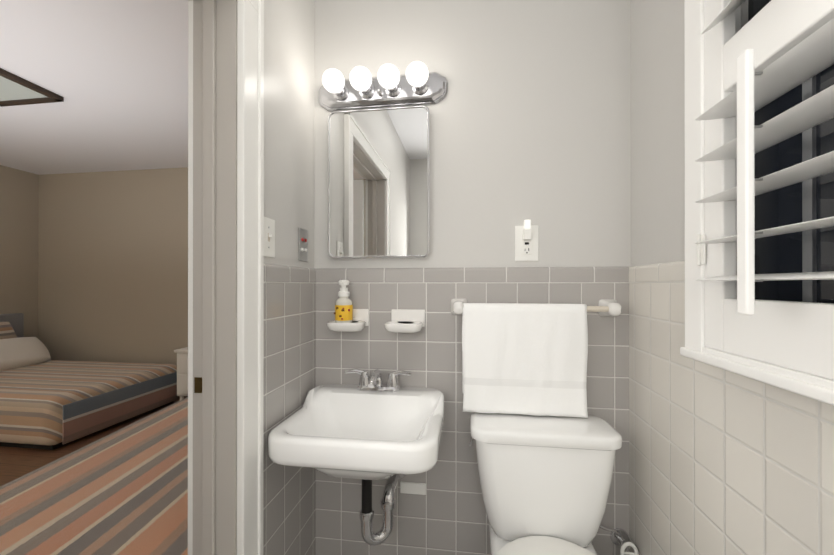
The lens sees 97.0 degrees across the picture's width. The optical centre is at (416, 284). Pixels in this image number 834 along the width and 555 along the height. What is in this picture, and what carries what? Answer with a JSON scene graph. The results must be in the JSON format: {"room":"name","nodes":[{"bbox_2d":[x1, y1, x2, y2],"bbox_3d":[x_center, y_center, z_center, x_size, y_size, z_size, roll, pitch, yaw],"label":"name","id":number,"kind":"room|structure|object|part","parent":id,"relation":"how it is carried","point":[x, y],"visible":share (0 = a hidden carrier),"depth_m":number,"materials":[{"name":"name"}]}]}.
{"room":"bathroom","nodes":[
{"label":"bathroom","id":0,"kind":"room"},
{"bbox_2d":[0,165,38,337],"bbox_3d":[-4.773,-0.040,1.607,0.120,2.440,5.320,0,0,8],"label":"wall","id":1,"kind":"structure","parent":0,"point":[19,210],"depth_m":4.06,"materials":[{"name":"beige paint"}]},
{"bbox_2d":[0,396,187,486],"bbox_3d":[-2.636,1.210,1.364,4.180,0.060,5.200,0,0,8],"label":"floor","id":2,"kind":"structure","parent":0,"point":[16,462],"depth_m":2.56,"materials":[{"name":"brown wood"}]},
{"bbox_2d":[0,313,177,449],"bbox_3d":[-3.448,0.749,3.297,2.011,0.870,1.240,0,0,8],"label":"bed","id":3,"kind":"object","parent":2,"relation":"on","point":[47,402],"visible":0.94,"depth_m":3.03,"materials":[{"name":"multicoloured"}]},
{"bbox_2d":[0,397,187,554],"bbox_3d":[-1.148,0.905,1.988,1.080,0.552,2.090,0,0,1],"label":"bed","id":4,"kind":"object","parent":2,"relation":"on","point":[123,491],"visible":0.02,"depth_m":1.37,"materials":[{"name":"multicoloured"}]},
{"bbox_2d":[174,347,187,399],"bbox_3d":[-2.029,0.904,3.662,0.510,0.560,0.451,0,0,8],"label":"nightstand","id":5,"kind":"object","parent":2,"relation":"on","point":[182,372],"visible":0.17,"depth_m":3.49,"materials":[{"name":"white wood"}]},
{"bbox_2d":[0,0,188,174],"bbox_3d":[-2.636,-1.290,1.368,4.180,0.060,5.200,0,0,8],"label":"ceiling","id":6,"kind":"structure","parent":0,"point":[114,73],"depth_m":2.31,"materials":[{"name":"white paint"}]},
{"bbox_2d":[0,68,63,106],"bbox_3d":[-2.670,-1.243,2.201,0.500,0.030,0.640,0,0,8],"label":"ceiling light panel","id":7,"kind":"object","parent":6,"relation":"in","point":[15,90],"visible":1,"depth_m":2.40,"materials":[{"name":"brown"}]},
{"bbox_2d":[38,167,187,365],"bbox_3d":[-2.324,-0.035,4.008,4.300,2.440,0.120,0,0,8],"label":"wall","id":8,"kind":"structure","parent":0,"point":[112,266],"depth_m":4.09,"materials":[{"name":"beige paint"}]},
{"bbox_2d":[264,0,314,267],"bbox_3d":[-0.324,-0.038,2.365,0.120,2.440,2.816,0,0,8],"label":"wall","id":9,"kind":"structure","parent":0,"point":[289,30],"depth_m":1.23,"materials":[{"name":"grey paint"}]},
{"bbox_2d":[264,217,274,257],"bbox_3d":[-0.435,-0.138,1.091,0.016,0.115,0.072,0,0,8],"label":"light switch","id":10,"kind":"object","parent":9,"relation":"attached to","point":[269,237],"visible":0.79,"depth_m":1.09,"materials":[{"name":"white plastic"}]},
{"bbox_2d":[263,282,315,554],"bbox_3d":[-0.419,0.587,1.220,0.010,1.185,0.388,0,0,8],"label":"wall tile","id":11,"kind":"structure","parent":9,"relation":"attached to","point":[289,492],"depth_m":1.19,"materials":[{"name":"grey tile"}]},
{"bbox_2d":[264,263,315,282],"bbox_3d":[-0.418,-0.033,1.226,0.012,0.056,0.398,0,0,8],"label":"cap","id":12,"kind":"object","parent":9,"relation":"attached to","point":[282,273],"visible":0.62,"depth_m":1.20,"materials":[{"name":"grey tile"}]},
{"bbox_2d":[298,228,307,261],"bbox_3d":[-0.405,-0.140,1.322,0.010,0.115,0.072,0,0,8],"label":"electrical outlet","id":13,"kind":"object","parent":9,"relation":"attached to","point":[302,244],"visible":1,"depth_m":1.31,"materials":[{"name":"silver metal"}]},
{"bbox_2d":[314,0,630,268],"bbox_3d":[0.262,-0.040,1.397,1.310,2.440,0.130,0,0,8],"label":"wall","id":14,"kind":"structure","parent":0,"point":[530,115],"depth_m":1.32,"materials":[{"name":"grey paint"}]},
{"bbox_2d":[327,309,368,331],"bbox_3d":[-0.255,0.132,1.347,0.137,0.077,0.092,0,0,8],"label":"soap shelf","id":15,"kind":"object","parent":14,"relation":"attached to","point":[360,321],"visible":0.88,"depth_m":1.32,"materials":[{"name":"white ceramic"}]},
{"bbox_2d":[334,280,352,322],"bbox_3d":[-0.267,0.064,1.348,0.064,0.158,0.064,0,0,8],"label":"soap bottle","id":16,"kind":"object","parent":15,"relation":"on","point":[343,312],"visible":0.9,"depth_m":1.33,"materials":[{"name":"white plastic"}]},
{"bbox_2d":[328,105,429,258],"bbox_3d":[-0.143,-0.372,1.373,0.385,0.552,0.032,0,0,8],"label":"mirror","id":17,"kind":"object","parent":14,"relation":"attached to","point":[378,182],"visible":0.96,"depth_m":1.36,"materials":[{"name":"silver mirror"}]},
{"bbox_2d":[319,61,447,111],"bbox_3d":[-0.142,-0.720,1.317,0.494,0.116,0.142,0,0,8],"label":"wall lamp","id":18,"kind":"object","parent":14,"relation":"attached to","point":[389,85],"visible":1,"depth_m":1.34,"materials":[{"name":"silver metal"}]},
{"bbox_3d":[-0.296,-0.720,1.313,0.080,0.080,0.090,0,0,8],"label":"vanity bulb","id":19,"kind":"part","parent":18,"relation":"part of","materials":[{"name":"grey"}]},
{"bbox_3d":[-0.197,-0.720,1.299,0.080,0.080,0.090,0,0,8],"label":"vanity bulb","id":20,"kind":"part","parent":18,"relation":"part of","materials":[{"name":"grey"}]},
{"bbox_3d":[-0.098,-0.720,1.285,0.080,0.080,0.090,0,0,8],"label":"vanity bulb","id":21,"kind":"part","parent":18,"relation":"part of","materials":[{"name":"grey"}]},
{"bbox_3d":[0.002,-0.720,1.271,0.080,0.080,0.090,0,0,8],"label":"vanity bulb","id":22,"kind":"part","parent":18,"relation":"part of","materials":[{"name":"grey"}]},
{"bbox_2d":[384,309,424,332],"bbox_3d":[-0.045,0.132,1.318,0.137,0.077,0.092,0,0,8],"label":"soap shelf","id":23,"kind":"object","parent":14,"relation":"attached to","point":[407,320],"visible":1,"depth_m":1.35,"materials":[{"name":"white ceramic"}]},
{"bbox_2d":[316,283,628,554],"bbox_3d":[0.168,0.588,1.338,1.120,1.185,0.010,0,0,8],"label":"wall tile","id":24,"kind":"structure","parent":14,"relation":"attached to","point":[446,514],"depth_m":1.34,"materials":[{"name":"grey tile"}]},
{"bbox_2d":[268,368,443,545],"bbox_3d":[-0.164,0.567,1.172,0.485,0.536,0.412,0,0,8],"label":"wall-mounted sink","id":25,"kind":"object","parent":24,"relation":"attached to","point":[367,430],"visible":1,"depth_m":1.18,"materials":[{"name":"white ceramic"}]},
{"bbox_2d":[451,299,621,417],"bbox_3d":[0.398,0.243,1.260,0.567,0.382,0.082,0,0,8],"label":"towel rail","id":26,"kind":"object","parent":24,"relation":"attached to","point":[525,358],"visible":1,"depth_m":1.23,"materials":[{"name":"white fabric"}]},
{"bbox_2d":[600,525,638,554],"bbox_3d":[0.656,0.848,1.221,0.117,0.101,0.085,0,0,8],"label":"supply valve","id":27,"kind":"object","parent":24,"relation":"attached to","point":[619,537],"visible":1,"depth_m":1.22,"materials":[{"name":"silver metal"}]},
{"bbox_2d":[316,267,628,282],"bbox_3d":[0.168,-0.033,1.338,1.120,0.056,0.012,0,0,8],"label":"tiles","id":28,"kind":"object","parent":14,"relation":"attached to","point":[502,275],"visible":1,"depth_m":1.33,"materials":[{"name":"grey tile"}]},
{"bbox_2d":[515,220,538,260],"bbox_3d":[0.388,-0.153,1.297,0.081,0.143,0.032,0,0,8],"label":"outlet","id":29,"kind":"object","parent":14,"relation":"attached to","point":[527,241],"visible":1,"depth_m":1.30,"materials":[{"name":"white plastic"}]},
{"bbox_2d":[631,0,747,265],"bbox_3d":[0.651,-0.568,0.080,0.170,1.388,2.370,0,0,8],"label":"wall","id":30,"kind":"structure","parent":0,"point":[657,131],"depth_m":1.08,"materials":[{"name":"grey paint"}]},
{"bbox_2d":[629,257,736,282],"bbox_3d":[0.691,-0.033,1.007,0.012,0.056,0.522,0,0,8],"label":"cap","id":31,"kind":"object","parent":30,"relation":"attached to","point":[668,272],"visible":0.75,"depth_m":1.05,"materials":[{"name":"grey tile"}]},
{"bbox_2d":[629,281,736,334],"bbox_3d":[0.691,0.061,1.002,0.010,0.133,0.512,0,0,8],"label":"wall tile","id":32,"kind":"structure","parent":30,"relation":"attached to","point":[659,305],"depth_m":1.05,"materials":[{"name":"grey tile"}]},
{"bbox_3d":[0.003,1.208,0.169,1.140,0.060,2.370,0,0,8],"label":"floor","id":33,"kind":"structure","parent":0,"visible":0},
{"bbox_2d":[469,412,621,554],"bbox_3d":[0.359,0.810,0.943,0.452,0.740,0.691,0,0,8],"label":"toilet","id":34,"kind":"object","parent":33,"relation":"on","point":[545,482],"visible":0.96,"depth_m":1.10,"materials":[{"name":"white ceramic"}]},
{"bbox_3d":[0.652,0.652,0.078,0.170,1.052,2.370,0,0,8],"label":"wall","id":35,"kind":"structure","parent":0,"visible":0},
{"bbox_2d":[629,322,833,554],"bbox_3d":[0.562,0.652,0.086,0.010,1.052,2.360,0,0,8],"label":"wall tile","id":36,"kind":"structure","parent":35,"relation":"attached to","point":[723,462],"depth_m":0.80,"materials":[{"name":"grey tile"}]},
{"bbox_2d":[748,0,833,302],"bbox_3d":[0.677,-0.395,0.517,0.091,1.043,0.453,0,0,8],"label":"window unit","id":37,"kind":"structure","parent":35,"relation":"in","point":[812,250],"depth_m":0.64,"materials":[{"name":"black glass"}]},
{"bbox_2d":[680,0,833,405],"bbox_3d":[0.556,-0.411,0.534,0.146,1.140,0.594,0,0,8],"label":"window shutter","id":38,"kind":"object","parent":37,"relation":"attached to","point":[737,76],"visible":1,"depth_m":0.61,"materials":[{"name":"white wood"}]},
{"bbox_3d":[-0.576,-1.011,0.576,0.120,0.500,0.800,0,0,8],"label":"wall","id":39,"kind":"structure","parent":0,"visible":0},
{"bbox_2d":[188,0,263,554],"bbox_3d":[-0.576,0.174,0.574,0.172,2.009,0.937,0,0,8],"label":"door frame","id":40,"kind":"structure","parent":39,"relation":"attached to","point":[225,245],"depth_m":0.95,"materials":[{"name":"grey paint"}]}
]}

